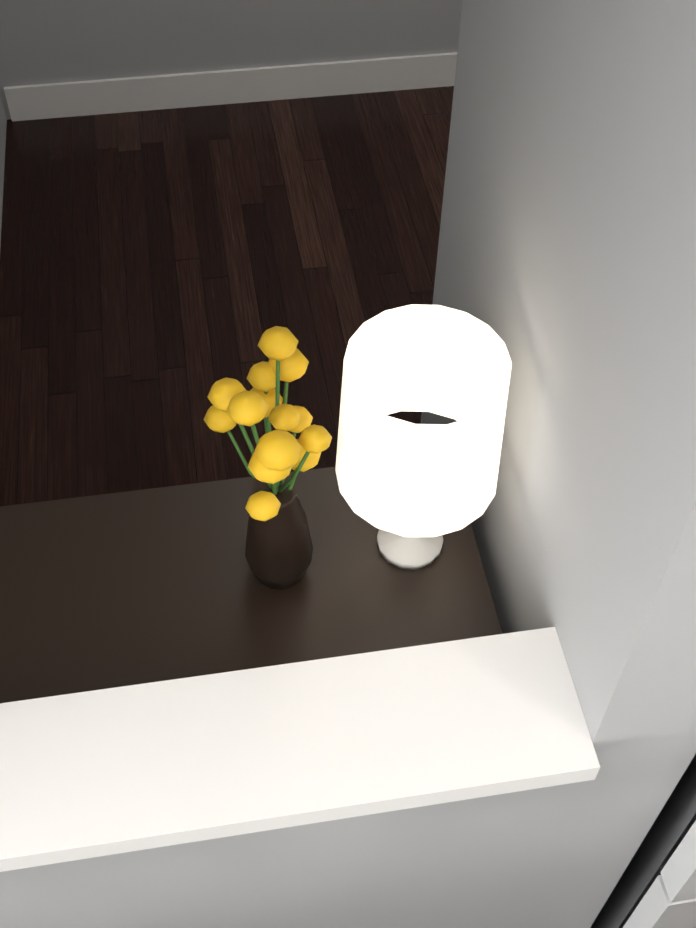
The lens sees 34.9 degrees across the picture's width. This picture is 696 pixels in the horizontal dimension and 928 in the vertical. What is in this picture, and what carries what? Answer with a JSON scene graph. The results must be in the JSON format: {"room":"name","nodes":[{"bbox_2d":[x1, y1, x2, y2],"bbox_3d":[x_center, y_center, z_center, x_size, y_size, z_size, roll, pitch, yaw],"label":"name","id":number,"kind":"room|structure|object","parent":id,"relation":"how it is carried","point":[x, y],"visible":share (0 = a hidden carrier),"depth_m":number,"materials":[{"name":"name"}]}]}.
{"room":"hallway","nodes":[
{"label":"hallway","id":0,"kind":"room"},
{"bbox_2d":[0,86,453,506],"bbox_3d":[-0.279,1.409,2.168,11.300,0.120,8.600,-7,51,-6],"label":"floor","id":1,"kind":"structure","parent":0,"point":[162,271],"depth_m":3.78,"materials":[{"name":"brown wood"}]},
{"bbox_2d":[0,467,501,702],"bbox_3d":[-0.235,0.509,2.177,0.900,1.000,0.420,-7,51,-6],"label":"console table","id":2,"kind":"object","parent":1,"relation":"on","point":[113,590],"visible":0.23,"depth_m":1.78,"materials":[{"name":"black wood"}]},
{"bbox_2d":[204,326,331,589],"bbox_3d":[-0.116,0.032,1.615,0.165,0.476,0.260,-7,51,-6],"label":"flower vase","id":3,"kind":"object","parent":2,"relation":"on","point":[279,550],"visible":1,"depth_m":1.55,"materials":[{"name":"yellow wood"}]},
{"bbox_2d":[335,305,511,569],"bbox_3d":[0.106,-0.004,1.678,0.246,0.430,0.250,-7,51,-6],"label":"table lamp","id":4,"kind":"object","parent":2,"relation":"on","point":[413,493],"visible":1,"depth_m":1.59,"materials":[{"name":"white fabric"}]},
{"bbox_2d":[590,754,695,927],"bbox_3d":[0.952,0.263,1.871,0.960,1.820,0.766,-7,51,-6],"label":"fridge","id":5,"kind":"object","parent":1,"relation":"on","point":[655,886],"visible":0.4,"depth_m":1.85,"materials":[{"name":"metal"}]},
{"bbox_2d":[0,0,695,927],"bbox_3d":[-0.136,0.185,1.244,1.260,2.860,0.150,-7,51,-6],"label":"wall","id":6,"kind":"structure","parent":0,"point":[566,262],"depth_m":0.90,"materials":[{"name":"grey paint"}]},
{"bbox_2d":[4,52,456,120],"bbox_3d":[1.508,-1.712,4.564,5.700,0.140,0.015,-7,51,-6],"label":"baseboard","id":7,"kind":"structure","parent":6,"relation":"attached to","point":[195,89],"depth_m":4.33,"materials":[{"name":"white"}]},
{"bbox_2d":[0,627,599,871],"bbox_3d":[-0.222,0.738,1.902,1.410,1.140,0.215,-7,51,-6],"label":"ledge","id":8,"kind":"structure","parent":6,"relation":"attached to","point":[144,766],"depth_m":1.47,"materials":[{"name":"white paint"}]}
]}

